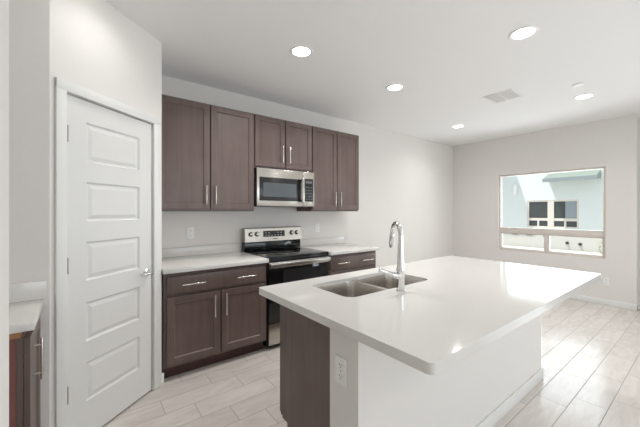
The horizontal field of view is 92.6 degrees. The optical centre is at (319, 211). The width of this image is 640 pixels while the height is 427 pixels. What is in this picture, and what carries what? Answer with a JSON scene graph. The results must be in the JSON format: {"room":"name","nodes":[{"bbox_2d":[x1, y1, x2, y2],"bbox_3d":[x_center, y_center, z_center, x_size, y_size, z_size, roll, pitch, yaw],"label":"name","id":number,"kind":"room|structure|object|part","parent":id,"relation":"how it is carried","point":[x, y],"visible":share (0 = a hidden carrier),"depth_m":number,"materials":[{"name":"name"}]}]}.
{"room":"kitchen","nodes":[
{"label":"kitchen","id":0,"kind":"room"},
{"bbox_2d":[0,0,8,426],"bbox_3d":[-0.781,0.015,0.266,0.706,2.715,0.124,0,0,-38],"label":"wall","id":1,"kind":"structure","parent":0,"point":[4,4],"depth_m":0.50,"materials":[{"name":"paint"}]},
{"bbox_2d":[9,0,48,426],"bbox_3d":[-1.735,0.015,1.470,0.661,2.715,0.100,0,0,-38],"label":"wall","id":2,"kind":"structure","parent":0,"point":[28,19],"depth_m":1.58,"materials":[{"name":"paint"}]},
{"bbox_2d":[9,280,46,302],"bbox_3d":[-1.694,0.412,1.425,0.628,0.092,0.020,0,0,-38],"label":"backsplash","id":3,"kind":"structure","parent":2,"relation":"attached to","point":[27,291],"depth_m":1.56,"materials":[{"name":"white stone"}]},
{"bbox_2d":[49,0,161,426],"bbox_3d":[-1.399,0.015,2.044,0.100,2.715,0.822,0,0,13],"label":"wall","id":4,"kind":"structure","parent":0,"point":[94,46],"depth_m":1.90,"materials":[{"name":"paint"}]},
{"bbox_2d":[55,77,160,426],"bbox_3d":[-1.391,0.322,2.041,0.118,2.100,0.772,0,0,13],"label":"trim","id":5,"kind":"structure","parent":4,"relation":"attached to","point":[63,87],"depth_m":1.70,"materials":[{"name":"white paint"}]},
{"bbox_2d":[67,94,153,426],"bbox_3d":[-1.344,0.349,2.021,0.102,2.022,0.650,0,0,13],"label":"door","id":6,"kind":"structure","parent":4,"relation":"in","point":[109,267],"depth_m":1.97,"materials":[{"name":"white paint"}]},
{"bbox_3d":[-1.276,0.457,2.240,0.066,0.062,0.137,0,0,13],"label":"handle","id":7,"kind":"part","parent":6,"relation":"part of","materials":[{"name":"silver metal"}]},
{"bbox_2d":[161,373,163,384],"bbox_3d":[-1.253,1.329,2.425,0.014,0.085,0.036,0,0,13],"label":"baseboard","id":8,"kind":"structure","parent":4,"relation":"attached to","point":[162,374],"depth_m":2.42,"materials":[{"name":"white paint"}]},
{"bbox_2d":[162,75,452,267],"bbox_3d":[0.017,0.015,4.301,7.130,2.715,0.120,0,0,-38],"label":"wall","id":9,"kind":"structure","parent":0,"point":[407,180],"depth_m":4.81,"materials":[{"name":"paint"}]},
{"bbox_2d":[187,227,193,238],"bbox_3d":[-1.345,0.226,3.173,0.072,0.118,0.008,0,0,-38],"label":"wall outlet","id":10,"kind":"object","parent":9,"relation":"attached to","point":[190,230],"visible":1,"depth_m":3.17,"materials":[{"name":"white plastic"}]},
{"bbox_2d":[162,243,240,257],"bbox_3d":[-1.276,0.412,3.218,0.925,0.092,0.020,0,0,-38],"label":"backsplash","id":11,"kind":"structure","parent":9,"relation":"attached to","point":[223,248],"depth_m":3.22,"materials":[{"name":"white stone"}]},
{"bbox_2d":[162,94,253,210],"bbox_3d":[-1.153,-0.520,3.083,0.924,1.040,0.384,0,0,-38],"label":"upper cabinet","id":12,"kind":"object","parent":9,"relation":"attached to","point":[208,150],"visible":0.94,"depth_m":2.93,"materials":[{"name":"brown wood"}]},
{"bbox_3d":[-1.248,-0.528,2.829,0.451,1.012,0.022,0,0,-38],"label":"door","id":13,"kind":"part","parent":12,"relation":"part of","materials":[{"name":"brown wood"}]},
{"bbox_3d":[-1.083,-0.155,2.919,0.011,0.185,0.038,0,0,-38],"label":"handle","id":14,"kind":"part","parent":12,"relation":"part of","materials":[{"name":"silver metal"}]},
{"bbox_3d":[-1.078,-0.520,2.986,0.924,1.040,0.020,0,0,-38],"label":"frame","id":15,"kind":"part","parent":12,"relation":"part of","materials":[{"name":"brown wood"}]},
{"bbox_3d":[-0.883,-0.528,3.110,0.451,1.012,0.022,0,0,-38],"label":"door","id":16,"kind":"part","parent":12,"relation":"part of","materials":[{"name":"brown wood"}]},
{"bbox_2d":[254,114,311,171],"bbox_3d":[-0.486,-0.753,3.596,0.755,0.574,0.384,0,0,-38],"label":"upper cabinet","id":17,"kind":"object","parent":9,"relation":"attached to","point":[280,144],"visible":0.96,"depth_m":3.44,"materials":[{"name":"brown wood"}]},
{"bbox_3d":[-0.548,-0.761,3.367,0.366,0.546,0.022,0,0,-38],"label":"door","id":18,"kind":"part","parent":17,"relation":"part of","materials":[{"name":"brown wood"}]},
{"bbox_2d":[254,167,313,206],"bbox_3d":[-0.472,-0.258,3.577,0.753,0.414,0.432,0,0,-38],"label":"microwave","id":19,"kind":"object","parent":17,"relation":"attached to","point":[272,187],"visible":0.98,"depth_m":3.40,"materials":[{"name":"silver metal"}]},
{"bbox_3d":[-0.429,-0.240,3.388,0.530,0.253,0.005,0,0,-38],"label":"door frame","id":20,"kind":"part","parent":19,"relation":"part of","materials":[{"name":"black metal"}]},
{"bbox_3d":[-0.199,-0.240,3.540,0.036,0.287,0.041,0,0,-38],"label":"handle","id":21,"kind":"part","parent":19,"relation":"part of","materials":[{"name":"metal"}]},
{"bbox_3d":[-0.140,-0.259,3.628,0.161,0.406,0.030,0,0,-38],"label":"control panel","id":22,"kind":"part","parent":19,"relation":"part of","materials":[{"name":"metal"}]},
{"bbox_3d":[-0.250,-0.761,3.597,0.366,0.546,0.022,0,0,-38],"label":"door","id":23,"kind":"part","parent":17,"relation":"part of","materials":[{"name":"brown wood"}]},
{"bbox_2d":[315,224,319,231],"bbox_3d":[-0.035,0.227,4.180,0.072,0.118,0.008,0,0,-38],"label":"wall outlet","id":24,"kind":"object","parent":9,"relation":"attached to","point":[317,226],"visible":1,"depth_m":4.18,"materials":[{"name":"white plastic"}]},
{"bbox_2d":[300,236,343,245],"bbox_3d":[0.025,0.412,4.218,0.802,0.092,0.020,0,0,-38],"label":"backsplash","id":25,"kind":"structure","parent":9,"relation":"attached to","point":[328,240],"depth_m":4.20,"materials":[{"name":"white stone"}]},
{"bbox_2d":[297,126,358,210],"bbox_3d":[0.128,-0.520,4.068,0.794,1.040,0.384,0,0,-38],"label":"upper cabinet","id":26,"kind":"object","parent":9,"relation":"attached to","point":[335,154],"visible":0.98,"depth_m":3.92,"materials":[{"name":"brown wood"}]},
{"bbox_3d":[0.059,-0.528,3.834,0.386,1.012,0.022,0,0,-38],"label":"door","id":27,"kind":"part","parent":26,"relation":"part of","materials":[{"name":"brown wood"}]},
{"bbox_3d":[0.203,-0.520,3.971,0.794,1.040,0.020,0,0,-38],"label":"frame","id":28,"kind":"part","parent":26,"relation":"part of","materials":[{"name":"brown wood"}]},
{"bbox_3d":[0.372,-0.528,4.075,0.386,1.012,0.022,0,0,-38],"label":"door","id":29,"kind":"part","parent":26,"relation":"part of","materials":[{"name":"brown wood"}]},
{"bbox_2d":[102,299,639,426],"bbox_3d":[2.466,1.422,1.953,8.150,0.100,6.830,0,0,-38],"label":"floor","id":30,"kind":"structure","parent":0,"point":[590,352],"depth_m":2.40,"materials":[{"name":"tile"}]},
{"bbox_2d":[9,315,43,426],"bbox_3d":[-1.574,0.934,1.265,0.664,0.876,0.418,0,0,-38],"label":"base cabinet","id":31,"kind":"object","parent":30,"relation":"on","point":[26,349],"visible":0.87,"depth_m":1.29,"materials":[{"name":"brown wood"}]},
{"bbox_3d":[-1.370,0.894,1.429,0.020,0.745,0.406,0,0,-38],"label":"frame","id":32,"kind":"part","parent":31,"relation":"part of","materials":[{"name":"brown wood"}]},
{"bbox_2d":[9,280,46,333],"bbox_3d":[-1.576,0.431,1.255,0.649,0.130,0.434,0,0,-38],"label":"countertop","id":33,"kind":"structure","parent":31,"relation":"on","point":[27,299],"depth_m":1.50,"materials":[{"name":"white stone"}]},
{"bbox_3d":[-1.353,0.890,1.442,0.022,0.707,0.378,0,0,-38],"label":"door","id":34,"kind":"part","parent":31,"relation":"part of","materials":[{"name":"brown wood"}]},
{"bbox_3d":[-1.254,0.657,1.361,0.038,0.185,0.011,0,0,-38],"label":"handle","id":35,"kind":"part","parent":31,"relation":"part of","materials":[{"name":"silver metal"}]},
{"bbox_2d":[162,263,265,377],"bbox_3d":[-1.065,0.934,2.952,0.915,0.875,0.699,0,0,-38],"label":"base cabinet","id":36,"kind":"object","parent":30,"relation":"on","point":[210,316],"visible":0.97,"depth_m":2.66,"materials":[{"name":"brown wood"}]},
{"bbox_3d":[-1.057,0.972,2.579,0.430,0.544,0.022,0,0,-38],"label":"door","id":37,"kind":"part","parent":36,"relation":"part of","materials":[{"name":"brown wood"}]},
{"bbox_3d":[-1.049,0.601,2.548,0.185,0.011,0.038,0,0,-38],"label":"handle","id":38,"kind":"part","parent":36,"relation":"part of","materials":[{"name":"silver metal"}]},
{"bbox_2d":[162,243,268,274],"bbox_3d":[-1.071,0.431,2.951,0.925,0.130,0.694,0,0,-38],"label":"countertop","id":39,"kind":"structure","parent":36,"relation":"on","point":[193,258],"depth_m":2.97,"materials":[{"name":"white stone"}]},
{"bbox_3d":[-0.882,0.601,2.713,0.871,0.142,0.022,0,0,-38],"label":"drawer","id":40,"kind":"part","parent":36,"relation":"part of","materials":[{"name":"brown wood"}]},
{"bbox_3d":[-0.831,0.820,2.716,0.011,0.190,0.038,0,0,-38],"label":"handle","id":41,"kind":"part","parent":36,"relation":"part of","materials":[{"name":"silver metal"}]},
{"bbox_3d":[-0.707,0.972,2.848,0.430,0.544,0.022,0,0,-38],"label":"door","id":42,"kind":"part","parent":36,"relation":"part of","materials":[{"name":"brown wood"}]},
{"bbox_2d":[242,226,330,346],"bbox_3d":[-0.384,0.782,3.458,0.762,1.180,0.689,0,0,-38],"label":"range","id":43,"kind":"object","parent":30,"relation":"on","point":[288,261],"visible":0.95,"depth_m":3.31,"materials":[{"name":"black metal"}]},
{"bbox_3d":[-0.564,0.271,3.693,0.760,0.158,0.097,0,0,-38],"label":"control panel","id":44,"kind":"part","parent":43,"relation":"part of","materials":[{"name":"metal"}]},
{"bbox_3d":[-0.210,1.215,3.232,0.752,0.210,0.028,0,0,-38],"label":"storage drawer","id":45,"kind":"part","parent":43,"relation":"part of","materials":[{"name":"metal"}]},
{"bbox_2d":[245,247,328,259],"bbox_3d":[-0.384,0.464,3.460,0.762,0.020,0.596,0,0,-38],"label":"cooktop","id":46,"kind":"object","parent":43,"relation":"in","point":[272,253],"depth_m":3.37,"materials":[{"name":"black glass"}]},
{"bbox_3d":[-0.209,0.804,3.232,0.752,0.600,0.030,0,0,-38],"label":"oven door","id":47,"kind":"part","parent":43,"relation":"part of","materials":[{"name":"black glass"}]},
{"bbox_3d":[-0.188,0.532,3.204,0.748,0.044,0.046,0,0,-38],"label":"handle","id":48,"kind":"part","parent":43,"relation":"part of","materials":[{"name":"metal"}]},
{"bbox_2d":[280,305,329,426],"bbox_3d":[0.714,0.934,2.292,2.018,0.875,0.629,0,0,-38],"label":"base cabinet","id":49,"kind":"object","parent":30,"relation":"on","point":[304,342],"visible":0.06,"depth_m":1.69,"materials":[{"name":"brown wood"}]},
{"bbox_3d":[-0.047,0.874,2.042,0.495,0.727,0.022,0,0,-38],"label":"door","id":50,"kind":"part","parent":49,"relation":"part of","materials":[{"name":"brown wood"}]},
{"bbox_2d":[259,256,600,374],"bbox_3d":[0.846,0.477,2.045,2.182,0.038,1.169,0,0,-38],"label":"countertop","id":51,"kind":"structure","parent":49,"relation":"on","point":[461,306],"depth_m":1.50,"materials":[{"name":"white stone"}]},
{"bbox_2d":[316,274,423,296],"bbox_3d":[0.341,0.576,1.981,0.742,0.200,0.362,0,0,-38],"label":"sink","id":52,"kind":"object","parent":51,"relation":"in","point":[368,285],"visible":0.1,"depth_m":2.08,"materials":[{"name":"metal"}]},
{"bbox_3d":[0.186,0.576,1.862,0.352,0.200,0.362,0,0,-38],"label":"bowl","id":53,"kind":"part","parent":52,"relation":"part of","materials":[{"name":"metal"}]},
{"bbox_3d":[0.488,0.576,2.094,0.370,0.200,0.362,0,0,-38],"label":"bowl","id":54,"kind":"part","parent":52,"relation":"part of","materials":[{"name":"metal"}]},
{"bbox_2d":[378,221,404,291],"bbox_3d":[0.436,0.258,1.790,0.123,0.399,0.313,0,0,24],"label":"kitchen faucet","id":55,"kind":"object","parent":51,"relation":"on","point":[400,275],"visible":1,"depth_m":1.75,"materials":[{"name":"silver metal"}]},
{"bbox_3d":[0.394,0.352,1.716,0.166,0.084,0.037,0,0,-36],"label":"handle","id":56,"kind":"part","parent":55,"relation":"part of","materials":[{"name":"silver metal"}]},
{"bbox_3d":[0.460,0.113,1.846,0.028,0.109,0.183,0,0,-5],"label":"spout","id":57,"kind":"part","parent":55,"relation":"part of","materials":[{"name":"silver metal"}]},
{"bbox_2d":[328,250,375,275],"bbox_3d":[0.229,0.934,3.947,0.794,0.875,0.699,0,0,-38],"label":"base cabinet","id":58,"kind":"object","parent":30,"relation":"on","point":[350,262],"visible":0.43,"depth_m":3.68,"materials":[{"name":"brown wood"}]},
{"bbox_2d":[300,236,378,254],"bbox_3d":[0.230,0.431,3.951,0.802,0.130,0.694,0,0,-38],"label":"countertop","id":59,"kind":"structure","parent":58,"relation":"on","point":[333,245],"depth_m":3.98,"materials":[{"name":"white stone"}]},
{"bbox_3d":[0.261,0.972,3.592,0.369,0.544,0.022,0,0,-38],"label":"door","id":60,"kind":"part","parent":58,"relation":"part of","materials":[{"name":"brown wood"}]},
{"bbox_3d":[0.412,0.601,3.708,0.750,0.142,0.022,0,0,-38],"label":"drawer","id":61,"kind":"part","parent":58,"relation":"part of","materials":[{"name":"brown wood"}]},
{"bbox_3d":[0.563,0.972,3.825,0.369,0.544,0.022,0,0,-38],"label":"door","id":62,"kind":"part","parent":58,"relation":"part of","materials":[{"name":"brown wood"}]},
{"bbox_2d":[105,0,639,145],"bbox_3d":[2.466,-1.468,1.953,8.150,0.250,6.830,0,0,-38],"label":"ceiling","id":63,"kind":"structure","parent":0,"point":[447,56],"depth_m":2.65,"materials":[{"name":"paint"}]},
{"bbox_2d":[290,45,312,57],"bbox_3d":[-0.155,-1.339,2.570,0.196,0.006,0.196,0,0,-38],"label":"recessed light","id":64,"kind":"object","parent":63,"relation":"in","point":[301,51],"visible":1,"depth_m":2.56,"materials":[{"name":"white plastic"}]},
{"bbox_2d":[386,84,403,90],"bbox_3d":[0.814,-1.339,3.317,0.196,0.006,0.196,0,0,-38],"label":"recessed light","id":65,"kind":"object","parent":63,"relation":"in","point":[393,87],"visible":1,"depth_m":3.31,"materials":[{"name":"white plastic"}]},
{"bbox_2d":[452,125,464,127],"bbox_3d":[2.180,-1.339,4.832,0.196,0.006,0.196,0,0,-38],"label":"recessed light","id":66,"kind":"object","parent":63,"relation":"in","point":[454,126],"visible":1,"depth_m":4.83,"materials":[{"name":"white plastic"}]},
{"bbox_2d":[483,89,522,102],"bbox_3d":[2.134,-1.339,3.571,0.330,0.008,0.310,0,0,-38],"label":"ceiling vent","id":67,"kind":"object","parent":63,"relation":"in","point":[509,94],"visible":1,"depth_m":3.56,"materials":[{"name":"white metal"}]},
{"bbox_3d":[2.090,-1.338,3.626,0.282,0.005,0.121,0,0,-38],"label":"louvre panel","id":68,"kind":"part","parent":67,"relation":"part of","materials":[{"name":"paint"}]},
{"bbox_3d":[2.176,-1.338,3.514,0.282,0.005,0.121,0,0,-38],"label":"louvre panel","id":69,"kind":"part","parent":67,"relation":"part of","materials":[{"name":"paint"}]},
{"bbox_2d":[508,25,538,40],"bbox_3d":[1.532,-1.339,2.304,0.196,0.006,0.196,0,0,-38],"label":"recessed light","id":70,"kind":"object","parent":63,"relation":"in","point":[524,32],"visible":1,"depth_m":2.29,"materials":[{"name":"white plastic"}]},
{"bbox_2d":[572,82,584,86],"bbox_3d":[2.733,-1.336,3.241,0.108,0.014,0.108,0,0,-38],"label":"smoke detector","id":71,"kind":"object","parent":63,"relation":"attached to","point":[581,83],"visible":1,"depth_m":3.22,"materials":[{"name":"white plastic"}]},
{"bbox_2d":[573,93,594,99],"bbox_3d":[3.087,-1.339,3.578,0.196,0.006,0.196,0,0,-38],"label":"recessed light","id":72,"kind":"object","parent":63,"relation":"in","point":[589,95],"visible":1,"depth_m":3.57,"materials":[{"name":"white plastic"}]},
{"bbox_2d":[330,314,540,426],"bbox_3d":[0.930,0.934,1.946,2.096,0.875,0.180,0,0,-38],"label":"wall","id":73,"kind":"structure","parent":0,"point":[382,390],"depth_m":1.54,"materials":[{"name":"paint"}]},
{"bbox_2d":[335,354,346,387],"bbox_3d":[0.089,0.685,1.314,0.008,0.118,0.072,0,0,-38],"label":"wall outlet","id":74,"kind":"object","parent":73,"relation":"attached to","point":[340,363],"visible":1,"depth_m":1.31,"materials":[{"name":"white plastic"}]},
{"bbox_2d":[338,361,342,369],"bbox_3d":[0.087,0.661,1.312,0.002,0.033,0.033,0,0,-38],"label":"receptacle","id":75,"kind":"object","parent":74,"relation":"attached to","point":[340,363],"depth_m":1.31,"materials":[{"name":"white plastic"}]},
{"bbox_2d":[338,372,342,380],"bbox_3d":[0.087,0.709,1.312,0.002,0.033,0.033,0,0,-38],"label":"receptacle","id":76,"kind":"object","parent":74,"relation":"attached to","point":[340,374],"depth_m":1.31,"materials":[{"name":"white plastic"}]},
{"bbox_2d":[476,368,543,426],"bbox_3d":[0.935,1.329,1.941,2.124,0.085,0.194,0,0,-38],"label":"baseboard","id":77,"kind":"structure","parent":73,"relation":"attached to","point":[511,401],"depth_m":2.12,"materials":[{"name":"white paint"}]},
{"bbox_2d":[453,114,638,304],"bbox_3d":[3.625,0.015,5.325,0.160,2.715,2.656,0,0,-38],"label":"wall","id":78,"kind":"structure","parent":0,"point":[613,143],"depth_m":4.89,"materials":[{"name":"paint"}]},
{"bbox_2d":[499,166,605,258],"bbox_3d":[3.782,0.022,5.097,0.070,1.364,1.464,0,0,-38],"label":"window","id":79,"kind":"structure","parent":78,"relation":"in","point":[547,233],"depth_m":5.03,"materials":[{"name":"beige plastic"}]},
{"bbox_3d":[3.561,0.532,5.385,0.040,0.291,0.684,0,0,-38],"label":"sash","id":80,"kind":"part","parent":79,"relation":"part of","materials":[{"name":"beige plastic"}]},
{"bbox_3d":[4.004,0.532,4.808,0.040,0.291,0.684,0,0,-38],"label":"sash","id":81,"kind":"part","parent":79,"relation":"part of","materials":[{"name":"beige plastic"}]},
{"bbox_2d":[568,294,637,310],"bbox_3d":[3.561,1.329,5.267,0.014,0.085,2.670,0,0,-38],"label":"baseboard","id":82,"kind":"structure","parent":78,"relation":"attached to","point":[629,306],"depth_m":4.47,"materials":[{"name":"white paint"}]},
{"bbox_2d":[603,277,609,285],"bbox_3d":[4.179,1.025,4.467,0.008,0.118,0.072,0,0,-38],"label":"wall outlet","id":83,"kind":"object","parent":78,"relation":"attached to","point":[606,281],"visible":1,"depth_m":4.46,"materials":[{"name":"white plastic"}]},
{"bbox_2d":[639,117,639,301],"bbox_3d":[4.812,0.015,4.651,0.900,2.715,0.140,0,0,-38],"label":"wall","id":84,"kind":"structure","parent":0,"point":[639,117],"depth_m":4.37,"materials":[{"name":"paint"}]},
{"label":"outside","id":85,"kind":"structure","parent":0,"visible":0},
{"bbox_3d":[15.218,1.502,23.053,37.770,0.060,42.000,0,0,-38],"label":"ground","id":86,"kind":"structure","parent":85,"visible":0},
{"bbox_2d":[502,169,603,252],"bbox_3d":[8.185,-1.678,11.339,1.800,6.300,20.000,0,0,-38],"label":"house","id":87,"kind":"structure","parent":86,"relation":"on","point":[573,200],"depth_m":11.45,"materials":[{"name":"white paint"}]},
{"bbox_2d":[513,184,516,194],"bbox_3d":[7.965,-0.888,12.494,0.139,0.420,0.120,0,0,-38],"label":"wall lantern","id":88,"kind":"object","parent":87,"relation":"attached to","point":[515,185],"visible":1,"depth_m":12.45,"materials":[{"name":"white plastic"}]},
{"bbox_3d":[8.536,0.467,11.957,0.010,0.210,0.618,0,0,-38],"label":"pane","id":89,"kind":"part","parent":87,"relation":"part of","materials":[{"name":"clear glass"}]},
{"bbox_3d":[8.536,-0.053,11.957,0.010,0.630,0.618,0,0,-38],"label":"pane","id":90,"kind":"part","parent":87,"relation":"part of","materials":[{"name":"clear glass"}]},
{"bbox_3d":[9.053,-0.053,11.285,0.010,0.630,0.678,0,0,-38],"label":"pane","id":91,"kind":"part","parent":87,"relation":"part of","materials":[{"name":"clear glass"}]},
{"bbox_3d":[9.053,0.467,11.285,0.010,0.210,0.678,0,0,-38],"label":"pane","id":92,"kind":"part","parent":87,"relation":"part of","materials":[{"name":"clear glass"}]},
{"bbox_2d":[565,201,576,218],"bbox_3d":[9.148,-0.053,11.145,0.007,0.630,0.340,0,0,-38],"label":"window","id":93,"kind":"structure","parent":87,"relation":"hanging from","point":[570,206],"depth_m":11.14,"materials":[{"name":"blue glass"}]},
{"bbox_2d":[603,192,603,230],"bbox_3d":[7.742,0.472,8.305,0.080,2.000,0.080,0,0,-38],"label":"porch post","id":94,"kind":"object","parent":86,"relation":"on","point":[603,192],"visible":0.24,"depth_m":8.30,"materials":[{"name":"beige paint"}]},
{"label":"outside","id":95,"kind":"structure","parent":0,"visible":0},
{"bbox_2d":[503,245,601,255],"bbox_3d":[7.888,1.442,11.110,1.650,0.060,24.000,0,0,-38],"label":"walkway","id":96,"kind":"structure","parent":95,"point":[507,246],"depth_m":11.02,"materials":[{"name":"concrete"}]}
]}

